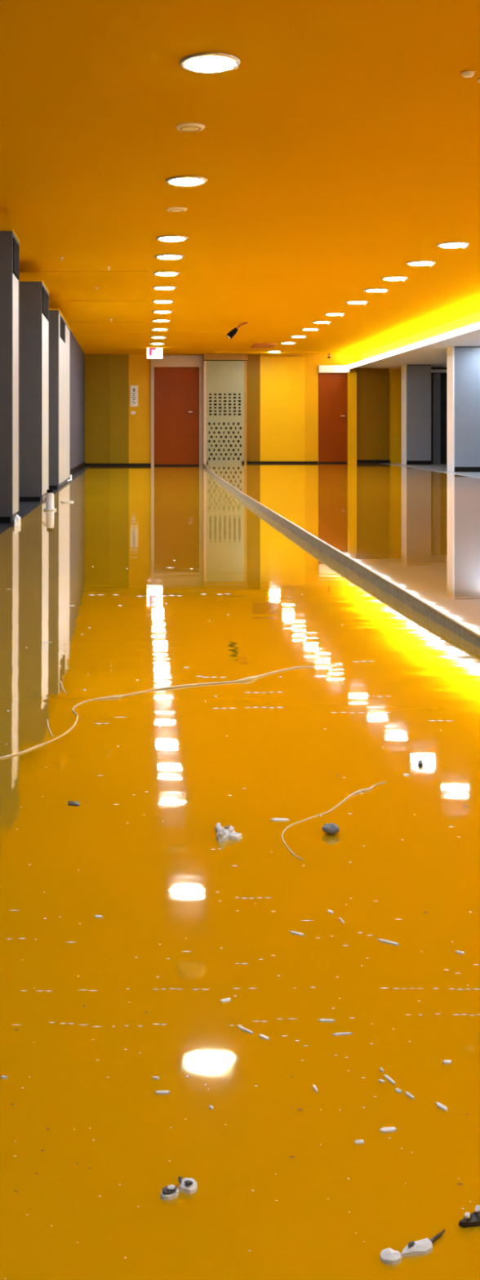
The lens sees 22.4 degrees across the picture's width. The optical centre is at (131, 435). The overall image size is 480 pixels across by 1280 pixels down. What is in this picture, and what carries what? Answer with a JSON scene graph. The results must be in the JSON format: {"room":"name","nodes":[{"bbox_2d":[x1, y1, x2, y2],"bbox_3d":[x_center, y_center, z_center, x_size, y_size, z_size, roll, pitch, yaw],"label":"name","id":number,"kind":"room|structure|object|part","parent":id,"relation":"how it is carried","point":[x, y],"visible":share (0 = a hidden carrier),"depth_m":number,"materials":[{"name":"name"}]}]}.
{"room":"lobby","nodes":[
{"label":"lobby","id":0,"kind":"room"},
{"bbox_2d":[70,329,84,469],"bbox_3d":[-1.715,-0.525,24.640,1.170,2.850,8.280,0,0,0],"label":"wall","id":1,"kind":"structure","parent":0,"point":[77,354],"depth_m":24.72,"materials":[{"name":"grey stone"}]},
{"bbox_2d":[70,462,85,475],"bbox_3d":[-1.123,0.669,24.590,0.015,0.110,8.180,0,0,0],"label":"baseboard","id":2,"kind":"structure","parent":1,"relation":"attached to","point":[73,470],"depth_m":24.39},
{"bbox_2d":[0,462,479,1279],"bbox_3d":[3.250,0.756,12.845,10.700,0.217,31.897,0,0,0],"label":"floor","id":3,"kind":"structure","parent":0,"point":[153,577],"depth_m":1.79,"materials":[{"name":"yellow plastic"}]},
{"bbox_2d":[0,228,19,522],"bbox_3d":[-1.476,-0.504,10.298,0.968,2.452,0.612,0,0,0],"label":"pillar","id":4,"kind":"structure","parent":3,"relation":"on","point":[9,240],"depth_m":10.00,"materials":[{"name":"grey paint"}]},
{"bbox_3d":[-1.006,-0.494,10.300,0.019,2.432,0.600,0,0,0],"label":"edge trim","id":5,"kind":"part","parent":4,"relation":"part of","materials":[{"name":"white paint"}]},
{"bbox_2d":[13,237,19,279],"bbox_3d":[-1.004,-1.525,10.331,0.023,0.290,0.478,0,0,0],"label":"vent","id":6,"kind":"object","parent":4,"relation":"attached to","point":[15,242],"depth_m":10.32,"materials":[{"name":"black plastic"}]},
{"bbox_2d":[12,514,21,526],"bbox_3d":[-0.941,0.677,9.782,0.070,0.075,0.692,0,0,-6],"label":"paper ball","id":7,"kind":"object","parent":3,"relation":"on","point":[16,520],"visible":1,"depth_m":9.58,"materials":[{"name":"white paper"}]},
{"bbox_2d":[19,279,48,501],"bbox_3d":[-1.476,-0.504,13.833,0.968,2.452,1.142,0,0,0],"label":"pillar","id":8,"kind":"structure","parent":3,"relation":"on","point":[33,293],"depth_m":13.27,"materials":[{"name":"grey paint"}]},
{"bbox_3d":[-1.006,-0.494,13.835,0.019,2.432,1.130,0,0,0],"label":"edge trim","id":9,"kind":"part","parent":8,"relation":"part of","materials":[{"name":"white paint"}]},
{"bbox_2d":[42,286,48,319],"bbox_3d":[-1.004,-1.525,13.803,0.023,0.290,0.756,0,0,0],"label":"vent","id":10,"kind":"object","parent":8,"relation":"attached to","point":[45,292],"depth_m":13.73,"materials":[{"name":"black plastic"}]},
{"bbox_2d":[42,489,56,511],"bbox_3d":[-0.787,0.614,11.522,0.124,0.200,0.124,0,0,40],"label":"bottle","id":11,"kind":"object","parent":3,"relation":"on","point":[49,496],"visible":1,"depth_m":11.49,"materials":[{"name":"white plastic"}]},
{"bbox_2d":[46,719,53,737],"bbox_3d":[-0.190,0.670,2.754,0.006,0.005,0.172,0,0,-8],"label":"cord","id":12,"kind":"object","parent":3,"relation":"on","point":[46,719],"visible":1,"depth_m":2.75,"materials":[{"name":"beige plastic"}]},
{"bbox_2d":[48,308,70,488],"bbox_3d":[-1.476,-0.504,17.798,0.968,2.452,3.012,0,0,0],"label":"pillar","id":13,"kind":"structure","parent":3,"relation":"on","point":[59,329],"depth_m":16.48,"materials":[{"name":"white paint"}]},
{"bbox_2d":[60,316,65,342],"bbox_3d":[-1.004,-1.525,17.263,0.023,0.290,1.166,0,0,0],"label":"vent","id":14,"kind":"object","parent":13,"relation":"attached to","point":[62,320],"depth_m":17.26,"materials":[{"name":"black plastic"}]},
{"bbox_3d":[-1.006,-0.494,17.800,0.019,2.432,3.000,0,0,0],"label":"edge trim","id":15,"kind":"part","parent":13,"relation":"part of","materials":[{"name":"white paint"}]},
{"bbox_2d":[60,501,73,502],"bbox_3d":[-0.697,0.708,12.910,0.140,0.012,0.140,0,0,0],"label":"ring","id":16,"kind":"object","parent":3,"relation":"on","point":[60,501],"visible":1,"depth_m":12.85,"materials":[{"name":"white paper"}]},
{"bbox_2d":[67,800,79,805],"bbox_3d":[-0.105,0.659,2.155,0.021,0.003,0.025,0,0,0],"label":"scrap","id":17,"kind":"object","parent":3,"relation":"on","point":[69,802],"visible":1,"depth_m":2.15,"materials":[{"name":"grey"}]},
{"bbox_2d":[0,666,313,758],"bbox_3d":[0.042,0.673,3.076,0.230,0.022,1.352,0,0,37],"label":"cord","id":18,"kind":"object","parent":3,"relation":"on","point":[248,678],"visible":1,"depth_m":3.21,"materials":[{"name":"white plastic"}]},
{"bbox_2d":[154,1090,170,1093],"bbox_3d":[0.030,0.649,1.188,0.016,0.002,0.005,0,0,0],"label":"chip","id":19,"kind":"object","parent":3,"relation":"on","point":[155,1091],"visible":1,"depth_m":1.19,"materials":[{"name":"white"}]},
{"bbox_2d":[160,1184,178,1199],"bbox_3d":[0.032,0.646,1.027,0.016,0.008,0.014,0,0,0],"label":"plastic lid","id":20,"kind":"object","parent":3,"relation":"on","point":[171,1192],"visible":1,"depth_m":1.02,"materials":[{"name":"white plastic"}]},
{"bbox_2d":[177,1176,197,1194],"bbox_3d":[0.048,0.646,1.037,0.017,0.008,0.016,0,0,20],"label":"peel","id":21,"kind":"object","parent":3,"relation":"on","point":[187,1185],"visible":1,"depth_m":1.03,"materials":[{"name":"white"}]},
{"bbox_2d":[184,1180,192,1185],"bbox_3d":[0.049,0.643,1.034,0.007,0.002,0.005,0,0,-2],"label":"light","id":22,"kind":"object","parent":21,"relation":"on","point":[186,1182],"depth_m":1.03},
{"bbox_2d":[203,360,246,463],"bbox_3d":[2.204,-0.564,28.520,1.022,2.428,0.280,0,0,0],"label":"perforated panel","id":23,"kind":"object","parent":3,"relation":"on","point":[224,382],"visible":1,"depth_m":28.38,"materials":[{"name":"paint"}]},
{"bbox_2d":[208,421,241,461],"bbox_3d":[2.199,0.125,28.390,0.804,0.931,0.020,0,0,0],"label":"grille","id":24,"kind":"object","parent":23,"relation":"attached to","point":[224,437],"depth_m":28.38,"materials":[{"name":"beige metal"}]},
{"bbox_2d":[208,392,241,416],"bbox_3d":[2.199,-0.747,28.390,0.804,0.549,0.020,0,0,0],"label":"grille","id":25,"kind":"object","parent":23,"relation":"attached to","point":[220,404],"depth_m":28.38,"materials":[{"name":"beige metal"}]},
{"bbox_3d":[2.204,-1.400,28.390,0.889,0.757,0.020,0,0,0],"label":"panel","id":26,"kind":"part","parent":23,"relation":"part of","materials":[{"name":"beige metal"}]},
{"bbox_3d":[2.204,-0.407,28.390,0.889,0.132,0.020,0,0,0],"label":"rail","id":27,"kind":"part","parent":23,"relation":"part of","materials":[{"name":"beige metal"}]},
{"bbox_2d":[220,997,231,1003],"bbox_3d":[0.108,0.649,1.382,0.013,0.002,0.007,0,0,-20],"label":"chip","id":28,"kind":"object","parent":3,"relation":"on","point":[228,999],"visible":1,"depth_m":1.38,"materials":[{"name":"white"}]},
{"bbox_2d":[214,822,242,842],"bbox_3d":[0.159,0.650,1.979,0.044,0.017,0.075,0,0,0],"label":"crumpled tissue","id":29,"kind":"object","parent":3,"relation":"on","point":[222,834],"visible":1,"depth_m":1.96,"materials":[{"name":"white paper"}]},
{"bbox_2d":[237,1026,253,1034],"bbox_3d":[0.124,0.649,1.313,0.023,0.002,0.004,0,0,44],"label":"chip","id":30,"kind":"object","parent":3,"relation":"on","point":[241,1028],"visible":1,"depth_m":1.31,"materials":[{"name":"white"}]},
{"bbox_2d":[258,1034,269,1039],"bbox_3d":[0.142,0.649,1.297,0.014,0.002,0.005,0,0,40],"label":"chip","id":31,"kind":"object","parent":3,"relation":"on","point":[261,1036],"visible":1,"depth_m":1.30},
{"bbox_2d":[270,817,288,821],"bbox_3d":[0.254,0.658,2.060,0.032,0.002,0.014,0,0,0],"label":"chip","id":32,"kind":"object","parent":3,"relation":"on","point":[273,819],"visible":1,"depth_m":2.06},
{"bbox_2d":[288,930,304,935],"bbox_3d":[0.216,0.651,1.573,0.024,0.002,0.006,0,0,38],"label":"chip","id":33,"kind":"object","parent":3,"relation":"on","point":[291,931],"visible":1,"depth_m":1.57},
{"bbox_2d":[312,1084,317,1092],"bbox_3d":[0.182,0.649,1.195,0.004,0.002,0.014,0,0,-6],"label":"chip","id":34,"kind":"object","parent":3,"relation":"on","point":[314,1087],"visible":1,"depth_m":1.19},
{"bbox_2d":[317,1018,334,1022],"bbox_3d":[0.216,0.649,1.335,0.019,0.002,0.005,0,0,4],"label":"chip","id":35,"kind":"object","parent":3,"relation":"on","point":[319,1020],"visible":1,"depth_m":1.33,"materials":[{"name":"white"}]},
{"bbox_2d":[321,822,339,834],"bbox_3d":[0.328,0.649,1.986,0.029,0.018,0.024,0,0,0],"label":"pebble","id":36,"kind":"object","parent":3,"relation":"on","point":[330,828],"visible":1,"depth_m":1.98,"materials":[{"name":"grey stone"}]},
{"bbox_2d":[281,781,386,859],"bbox_3d":[0.341,0.659,2.094,0.076,0.009,0.494,0,0,27],"label":"cord","id":37,"kind":"object","parent":3,"relation":"on","point":[372,786],"visible":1,"depth_m":2.11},
{"bbox_2d":[332,1031,352,1035],"bbox_3d":[0.229,0.649,1.304,0.023,0.002,0.004,0,0,-8],"label":"chip","id":38,"kind":"object","parent":3,"relation":"on","point":[347,1033],"visible":1,"depth_m":1.30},
{"bbox_2d":[354,1139,364,1144],"bbox_3d":[0.209,0.649,1.104,0.009,0.002,0.005,0,0,0],"label":"chip","id":39,"kind":"object","parent":3,"relation":"on","point":[357,1141],"visible":1,"depth_m":1.10,"materials":[{"name":"white"}]},
{"bbox_2d":[376,938,399,945],"bbox_3d":[0.329,0.651,1.545,0.033,0.002,0.006,0,0,37],"label":"chip","id":40,"kind":"object","parent":3,"relation":"on","point":[380,940],"visible":1,"depth_m":1.54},
{"bbox_2d":[379,1126,396,1133],"bbox_3d":[0.240,0.649,1.123,0.016,0.002,0.006,0,0,-7],"label":"chip","id":41,"kind":"object","parent":3,"relation":"on","point":[392,1129],"visible":1,"depth_m":1.12,"materials":[{"name":"white plastic"}]},
{"bbox_2d":[383,1074,395,1084],"bbox_3d":[0.260,0.649,1.211,0.004,0.002,0.021,0,0,-23],"label":"chip","id":42,"kind":"object","parent":3,"relation":"on","point":[386,1077],"visible":1,"depth_m":1.21,"materials":[{"name":"white"}]},
{"bbox_2d":[379,1247,401,1265],"bbox_3d":[0.204,0.648,0.949,0.017,0.004,0.016,0,0,0],"label":"paper scrap","id":43,"kind":"object","parent":3,"relation":"on","point":[388,1255],"visible":1,"depth_m":0.95,"materials":[{"name":"white paper"}]},
{"bbox_2d":[395,1088,401,1093],"bbox_3d":[0.264,0.649,1.190,0.006,0.002,0.006,0,0,0],"label":"chip","id":44,"kind":"object","parent":3,"relation":"on","point":[397,1090],"visible":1,"depth_m":1.19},
{"bbox_2d":[404,1091,414,1099],"bbox_3d":[0.273,0.649,1.182,0.004,0.002,0.014,0,0,-29],"label":"chip","id":45,"kind":"object","parent":3,"relation":"on","point":[407,1094],"visible":1,"depth_m":1.18,"materials":[{"name":"white"}]},
{"bbox_2d":[401,364,431,464],"bbox_3d":[6.489,-0.485,27.400,0.588,2.270,0.400,0,0,0],"label":"pillar","id":46,"kind":"structure","parent":3,"relation":"on","point":[415,379],"depth_m":27.20,"materials":[{"name":"white paint"}]},
{"bbox_3d":[6.210,-0.485,27.400,0.030,2.270,0.400,0,0,0],"label":"edge panel","id":47,"kind":"part","parent":46,"relation":"part of","materials":[{"name":"white paint"}]},
{"bbox_3d":[6.504,-1.610,27.405,0.558,0.020,0.390,0,0,0],"label":"head trim","id":48,"kind":"part","parent":46,"relation":"part of","materials":[{"name":"black metal"}]},
{"bbox_2d":[417,759,422,767],"bbox_3d":[0.583,0.661,2.428,0.010,0.009,0.044,0,0,13],"label":"lump","id":49,"kind":"object","parent":3,"relation":"on","point":[420,762],"visible":1,"depth_m":2.42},
{"bbox_2d":[400,1229,444,1257],"bbox_3d":[0.235,0.647,0.962,0.052,0.006,0.015,0,0,-24],"label":"mouse","id":50,"kind":"object","parent":3,"relation":"on","point":[424,1246],"visible":1,"depth_m":0.96,"materials":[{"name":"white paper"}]},
{"bbox_2d":[435,1102,448,1111],"bbox_3d":[0.300,0.649,1.162,0.006,0.002,0.016,0,0,-33],"label":"chip","id":51,"kind":"object","parent":3,"relation":"on","point":[440,1105],"visible":1,"depth_m":1.16,"materials":[{"name":"white"}]},
{"bbox_2d":[442,1059,452,1064],"bbox_3d":[0.327,0.649,1.245,0.010,0.002,0.007,0,0,0],"label":"chip","id":52,"kind":"object","parent":3,"relation":"on","point":[445,1061],"visible":1,"depth_m":1.24,"materials":[{"name":"white"}]},
{"bbox_2d":[455,950,464,954],"bbox_3d":[0.414,0.651,1.513,0.010,0.002,0.008,0,0,0],"label":"chip","id":53,"kind":"object","parent":3,"relation":"on","point":[456,951],"visible":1,"depth_m":1.51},
{"bbox_2d":[447,346,479,471],"bbox_3d":[6.900,-0.485,21.900,2.200,2.270,0.400,0,0,0],"label":"pillar","id":54,"kind":"structure","parent":3,"relation":"on","point":[463,362],"depth_m":21.70,"materials":[{"name":"white paint"}]},
{"bbox_3d":[5.815,-0.485,21.900,0.030,2.270,0.400,0,0,0],"label":"edge panel","id":55,"kind":"part","parent":54,"relation":"part of","materials":[{"name":"white paint"}]},
{"bbox_3d":[6.915,-1.610,21.905,2.170,0.020,0.390,0,0,0],"label":"head trim","id":56,"kind":"part","parent":54,"relation":"part of","materials":[{"name":"grey metal"}]},
{"bbox_2d":[458,1204,479,1227],"bbox_3d":[0.284,0.644,0.992,0.030,0.011,0.013,0,0,-33],"label":"mouse","id":57,"kind":"object","parent":3,"relation":"on","point":[473,1220],"visible":1,"depth_m":0.99,"materials":[{"name":"black plastic"}]},
{"bbox_2d":[0,0,479,354],"bbox_3d":[1.675,-2.000,12.940,7.550,0.100,31.880,0,0,0],"label":"ceiling","id":58,"kind":"structure","parent":0,"point":[341,147],"depth_m":8.59,"materials":[{"name":"orange paint"}]},
{"bbox_2d":[19,271,148,273],"bbox_3d":[-0.900,-1.945,14.250,2.200,0.010,0.100,0,0,0],"label":"trim","id":59,"kind":"structure","parent":58,"relation":"attached to","point":[20,272],"depth_m":14.22,"materials":[{"name":"orange paint"}]},
{"bbox_2d":[48,300,146,302],"bbox_3d":[-0.900,-1.945,17.350,2.200,0.010,0.100,0,0,0],"label":"trim","id":60,"kind":"structure","parent":58,"relation":"attached to","point":[49,300],"depth_m":17.31,"materials":[{"name":"orange paint"}]},
{"bbox_2d":[66,322,143,323],"bbox_3d":[-0.900,-1.945,20.650,2.200,0.010,0.100,0,0,0],"label":"trim","id":61,"kind":"structure","parent":58,"relation":"attached to","point":[67,322],"depth_m":20.60,"materials":[{"name":"orange paint"}]},
{"bbox_2d":[71,331,217,332],"bbox_3d":[-0.200,-1.945,22.350,3.600,0.010,0.100,0,0,0],"label":"trim","id":62,"kind":"structure","parent":58,"relation":"attached to","point":[71,331],"depth_m":22.35,"materials":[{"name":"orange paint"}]},
{"bbox_2d":[146,347,162,359],"bbox_3d":[0.505,-1.853,26.623,0.350,0.280,0.074,0,0,0],"label":"exit sign","id":63,"kind":"object","parent":58,"relation":"hanging from","point":[152,353],"visible":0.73,"depth_m":26.59,"materials":[{"name":"white paint"}]},
{"bbox_2d":[150,342,164,344],"bbox_3d":[0.538,-1.937,25.215,0.320,0.026,0.320,0,0,0],"label":"recessed light","id":64,"kind":"object","parent":58,"relation":"in","point":[150,343],"visible":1,"depth_m":25.14,"materials":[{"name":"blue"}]},
{"bbox_2d":[150,336,166,337],"bbox_3d":[0.519,-1.937,23.589,0.320,0.026,0.320,0,0,0],"label":"recessed light","id":65,"kind":"object","parent":58,"relation":"in","point":[150,336],"visible":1,"depth_m":23.50,"materials":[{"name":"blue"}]},
{"bbox_2d":[151,328,168,330],"bbox_3d":[0.509,-1.937,21.828,0.320,0.026,0.320,0,0,0],"label":"recessed light","id":66,"kind":"object","parent":58,"relation":"in","point":[154,329],"visible":1,"depth_m":21.73,"materials":[{"name":"white"}]},
{"bbox_2d":[151,319,170,321],"bbox_3d":[0.491,-1.937,20.172,0.320,0.026,0.320,0,0,0],"label":"recessed light","id":67,"kind":"object","parent":58,"relation":"in","point":[153,320],"visible":1,"depth_m":20.08,"materials":[{"name":"white plastic"}]},
{"bbox_2d":[151,310,172,313],"bbox_3d":[0.475,-1.937,18.750,0.320,0.026,0.320,0,0,0],"label":"recessed light","id":68,"kind":"object","parent":58,"relation":"in","point":[154,311],"visible":1,"depth_m":18.67,"materials":[{"name":"white plastic"}]},
{"bbox_2d":[151,299,173,302],"bbox_3d":[0.450,-1.937,17.308,0.320,0.026,0.320,0,0,0],"label":"recessed light","id":69,"kind":"object","parent":58,"relation":"in","point":[155,300],"visible":1,"depth_m":17.22,"materials":[{"name":"white"}]},
{"bbox_2d":[151,285,176,289],"bbox_3d":[0.425,-1.937,15.726,0.320,0.026,0.320,0,0,0],"label":"recessed light","id":70,"kind":"object","parent":58,"relation":"in","point":[157,287],"visible":1,"depth_m":15.64,"materials":[{"name":"white"}]},
{"bbox_2d":[153,271,179,275],"bbox_3d":[0.411,-1.937,14.338,0.320,0.026,0.320,0,0,0],"label":"recessed light","id":71,"kind":"object","parent":58,"relation":"in","point":[159,273],"visible":1,"depth_m":14.26,"materials":[{"name":"white"}]},
{"bbox_2d":[155,253,184,259],"bbox_3d":[0.407,-1.937,13.000,0.320,0.026,0.320,0,0,0],"label":"recessed light","id":72,"kind":"object","parent":58,"relation":"in","point":[164,256],"visible":1,"depth_m":12.92,"materials":[{"name":"white"}]},
{"bbox_2d":[155,235,188,241],"bbox_3d":[0.393,-1.937,11.794,0.320,0.026,0.320,0,0,0],"label":"recessed light","id":73,"kind":"object","parent":58,"relation":"in","point":[164,237],"visible":1,"depth_m":11.72,"materials":[{"name":"white"}]},
{"bbox_2d":[166,206,186,212],"bbox_3d":[0.385,-1.940,10.299,0.176,0.019,0.176,0,0,0],"label":"ceiling plate","id":74,"kind":"object","parent":58,"relation":"attached to","point":[175,209],"visible":1,"depth_m":10.25,"materials":[{"name":"paint"}]},
{"bbox_2d":[165,175,207,186],"bbox_3d":[0.414,-1.937,9.141,0.320,0.026,0.320,0,0,0],"label":"recessed light","id":75,"kind":"object","parent":58,"relation":"in","point":[180,180],"visible":1,"depth_m":9.07,"materials":[{"name":"white plastic"}]},
{"bbox_2d":[175,122,204,132],"bbox_3d":[0.368,-1.940,7.558,0.184,0.019,0.184,0,0,0],"label":"ceiling plate","id":76,"kind":"object","parent":58,"relation":"attached to","point":[188,126],"visible":1,"depth_m":7.52,"materials":[{"name":"paint"}]},
{"bbox_2d":[178,52,239,73],"bbox_3d":[0.404,-1.927,6.250,0.320,0.045,0.320,0,0,0],"label":"recessed light","id":77,"kind":"object","parent":58,"relation":"in","point":[202,62],"visible":1,"depth_m":6.20,"materials":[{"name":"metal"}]},
{"bbox_2d":[226,322,248,338],"bbox_3d":[1.812,-1.812,20.600,0.384,0.299,0.110,0,0,0],"label":"ceiling spotlight","id":78,"kind":"object","parent":58,"relation":"attached to","point":[231,334],"visible":1,"depth_m":20.57,"materials":[{"name":"black metal"}]},
{"bbox_3d":[1.857,-1.872,20.600,0.228,0.177,0.044,0,0,0],"label":"arm","id":79,"kind":"part","parent":78,"relation":"part of","materials":[{"name":"orange paint"}]},
{"bbox_2d":[250,342,277,348],"bbox_3d":[2.825,-1.935,25.750,0.450,0.030,1.100,0,0,0],"label":"ceiling vent","id":80,"kind":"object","parent":58,"relation":"attached to","point":[257,345],"depth_m":25.52,"materials":[{"name":"orange metal"}]},
{"bbox_2d":[267,351,281,353],"bbox_3d":[3.275,-1.927,27.594,0.320,0.045,0.320,0,0,0],"label":"recessed light","id":81,"kind":"object","parent":58,"relation":"in","point":[279,352],"visible":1,"depth_m":27.55,"materials":[{"name":"white"}]},
{"bbox_2d":[214,351,355,353],"bbox_3d":[3.537,-1.933,27.730,3.250,0.035,0.100,0,0,0],"label":"trim","id":82,"kind":"structure","parent":58,"relation":"attached to","point":[215,352],"depth_m":27.71,"materials":[{"name":"orange paint"}]},
{"bbox_2d":[280,342,295,344],"bbox_3d":[3.250,-1.927,25.000,0.320,0.045,0.320,0,0,0],"label":"recessed light","id":83,"kind":"object","parent":58,"relation":"in","point":[293,343],"visible":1,"depth_m":24.93,"materials":[{"name":"white"}]},
{"bbox_2d":[290,335,306,337],"bbox_3d":[3.245,-1.927,23.400,0.320,0.045,0.320,0,0,0],"label":"recessed light","id":84,"kind":"object","parent":58,"relation":"in","point":[295,336],"visible":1,"depth_m":23.31,"materials":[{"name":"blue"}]},
{"bbox_2d":[301,328,319,331],"bbox_3d":[3.245,-1.927,21.828,0.320,0.045,0.320,0,0,0],"label":"recessed light","id":85,"kind":"object","parent":58,"relation":"in","point":[304,329],"visible":1,"depth_m":21.75,"materials":[{"name":"white"}]},
{"bbox_2d":[311,320,330,324],"bbox_3d":[3.232,-1.927,20.455,0.320,0.045,0.320,0,0,0],"label":"recessed light","id":86,"kind":"object","parent":58,"relation":"in","point":[313,322],"visible":1,"depth_m":20.37,"materials":[{"name":"white plastic"}]},
{"bbox_2d":[324,312,344,316],"bbox_3d":[3.224,-1.927,19.118,0.320,0.045,0.320,0,0,0],"label":"recessed light","id":87,"kind":"object","parent":58,"relation":"in","point":[326,313],"visible":1,"depth_m":19.05,"materials":[{"name":"white plastic"}]},
{"bbox_2d":[346,300,368,304],"bbox_3d":[3.262,-1.927,17.411,0.320,0.045,0.320,0,0,0],"label":"recessed light","id":88,"kind":"object","parent":58,"relation":"in","point":[349,301],"visible":1,"depth_m":17.32,"materials":[{"name":"white"}]},
{"bbox_2d":[364,288,387,293],"bbox_3d":[3.250,-1.927,15.984,0.320,0.045,0.320,0,0,0],"label":"recessed light","id":89,"kind":"object","parent":58,"relation":"in","point":[370,290],"visible":1,"depth_m":15.91,"materials":[{"name":"white"}]},
{"bbox_2d":[381,275,407,281],"bbox_3d":[3.230,-1.927,14.773,0.320,0.045,0.320,0,0,0],"label":"recessed light","id":90,"kind":"object","parent":58,"relation":"in","point":[388,277],"visible":1,"depth_m":14.70,"materials":[{"name":"white plastic"}]},
{"bbox_2d":[406,260,435,266],"bbox_3d":[3.244,-1.927,13.479,0.320,0.045,0.320,0,0,0],"label":"recessed light","id":91,"kind":"object","parent":58,"relation":"in","point":[418,263],"visible":1,"depth_m":13.40,"materials":[{"name":"white"}]},
{"bbox_2d":[436,241,469,248],"bbox_3d":[3.258,-1.927,12.188,0.320,0.045,0.320,0,0,0],"label":"recessed light","id":92,"kind":"object","parent":58,"relation":"in","point":[448,244],"visible":1,"depth_m":12.12,"materials":[{"name":"white"}]},
{"bbox_2d":[459,69,475,77],"bbox_3d":[1.800,-1.937,6.429,0.085,0.026,0.085,0,0,0],"label":"ceiling sensor","id":93,"kind":"object","parent":58,"relation":"attached to","point":[468,73],"visible":1,"depth_m":6.41,"materials":[{"name":"orange paint"}]},
{"bbox_2d":[84,353,401,463],"bbox_3d":[3.250,-0.575,28.630,11.100,2.950,0.500,0,0,0],"label":"wall","id":94,"kind":"structure","parent":0,"point":[282,389],"depth_m":28.65,"materials":[{"name":"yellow paint"}]},
{"bbox_3d":[-0.832,-0.618,28.670,0.593,2.665,0.020,0,0,0],"label":"wall panel","id":95,"kind":"part","parent":94,"relation":"part of","materials":[{"name":"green paint"}]},
{"bbox_2d":[84,463,151,466],"bbox_3d":[-0.336,0.689,28.657,1.589,0.070,0.045,0,0,0],"label":"baseboard","id":96,"kind":"structure","parent":94,"relation":"attached to","point":[86,464],"depth_m":28.64,"materials":[{"name":"black plastic"}]},
{"bbox_3d":[-0.306,-0.618,28.665,0.459,2.665,0.030,0,0,0],"label":"wall panel","id":97,"kind":"part","parent":94,"relation":"part of","materials":[{"name":"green paint"}]},
{"bbox_2d":[130,385,137,406],"bbox_3d":[0.048,-0.956,28.667,0.180,0.500,0.026,0,0,0],"label":"wall sign","id":98,"kind":"object","parent":94,"relation":"attached to","point":[134,388],"visible":1,"depth_m":28.66,"materials":[{"name":"white plastic"}]},
{"bbox_2d":[151,355,203,466],"bbox_3d":[1.071,-0.604,28.648,1.240,2.636,0.105,0,0,0],"label":"door","id":99,"kind":"structure","parent":94,"relation":"in","point":[176,380],"depth_m":28.65,"materials":[{"name":"laminate"}]},
{"bbox_3d":[2.218,-1.874,28.530,1.032,0.153,0.300,0,0,0],"label":"wall panel","id":100,"kind":"part","parent":94,"relation":"part of","materials":[{"name":"paint"}]},
{"bbox_3d":[2.897,-0.650,28.665,0.325,2.600,0.030,0,0,0],"label":"wall panel","id":101,"kind":"part","parent":94,"relation":"part of","materials":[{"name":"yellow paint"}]},
{"bbox_2d":[246,461,318,462],"bbox_3d":[3.585,0.627,28.645,1.702,0.045,0.070,0,0,0],"label":"baseboard","id":102,"kind":"structure","parent":94,"relation":"attached to","point":[246,461],"depth_m":28.61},
{"bbox_3d":[3.595,-0.621,28.655,1.071,2.543,0.050,0,0,0],"label":"wall panel","id":103,"kind":"part","parent":94,"relation":"part of","materials":[{"name":"yellow paint"}]},
{"bbox_3d":[4.288,-0.621,28.665,0.316,2.543,0.030,0,0,0],"label":"wall panel","id":104,"kind":"part","parent":94,"relation":"part of","materials":[{"name":"orange paint"}]},
{"bbox_2d":[318,373,346,462],"bbox_3d":[4.794,-0.421,28.648,0.679,2.141,0.105,0,0,0],"label":"door","id":105,"kind":"structure","parent":94,"relation":"in","point":[332,388],"depth_m":28.65,"materials":[{"name":"laminate"}]},
{"bbox_3d":[4.814,-1.597,28.610,0.736,0.172,0.140,0,0,0],"label":"wall panel","id":106,"kind":"part","parent":94,"relation":"part of","materials":[{"name":"white paint"}]},
{"bbox_3d":[5.248,-0.430,28.630,0.210,2.160,0.100,0,0,0],"label":"wall panel","id":107,"kind":"part","parent":94,"relation":"part of","materials":[{"name":"yellow paint"}]},
{"bbox_3d":[5.746,-0.488,28.665,0.784,2.275,0.030,0,0,0],"label":"wall panel","id":108,"kind":"part","parent":94,"relation":"part of","materials":[{"name":"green paint"}]},
{"bbox_2d":[356,459,390,462],"bbox_3d":[5.755,0.610,28.655,0.803,0.080,0.050,0,0,0],"label":"baseboard","id":109,"kind":"structure","parent":94,"relation":"attached to","point":[357,460],"depth_m":28.63,"materials":[{"name":"black plastic"}]},
{"bbox_2d":[346,321,479,368],"bbox_3d":[5.119,-1.635,12.880,0.022,0.101,31.560,0,0,0],"label":"strip light","id":110,"kind":"object","parent":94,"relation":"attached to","point":[475,326],"visible":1,"depth_m":21.18,"materials":[{"name":"white"}]},
{"bbox_2d":[350,320,479,368],"bbox_3d":[5.145,-1.640,12.840,0.030,0.110,31.680,0,0,0],"label":"trim","id":111,"kind":"structure","parent":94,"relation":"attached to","point":[479,321],"depth_m":21.45,"materials":[{"name":"white paint"}]},
{"bbox_2d":[359,311,479,360],"bbox_3d":[5.460,-1.800,12.840,0.080,0.300,31.680,0,0,0],"label":"trim","id":112,"kind":"structure","parent":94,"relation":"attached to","point":[473,317],"depth_m":22.14,"materials":[{"name":"paint"}]},
{"bbox_2d":[431,367,447,463],"bbox_3d":[7.325,-0.480,28.020,1.950,2.260,0.520,0,0,0],"label":"doorway","id":113,"kind":"structure","parent":94,"relation":"in","point":[438,375],"depth_m":28.16,"materials":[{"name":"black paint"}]},
{"bbox_3d":[7.070,-0.400,27.840,0.140,2.100,0.120,0,0,0],"label":"post","id":114,"kind":"part","parent":113,"relation":"part of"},
{"bbox_2d":[354,328,479,368],"bbox_3d":[6.880,-1.640,12.840,3.440,0.040,31.680,0,0,0],"label":"ceiling","id":115,"kind":"structure","parent":0,"point":[435,354],"depth_m":24.15,"materials":[{"name":"white paint"}]}
]}

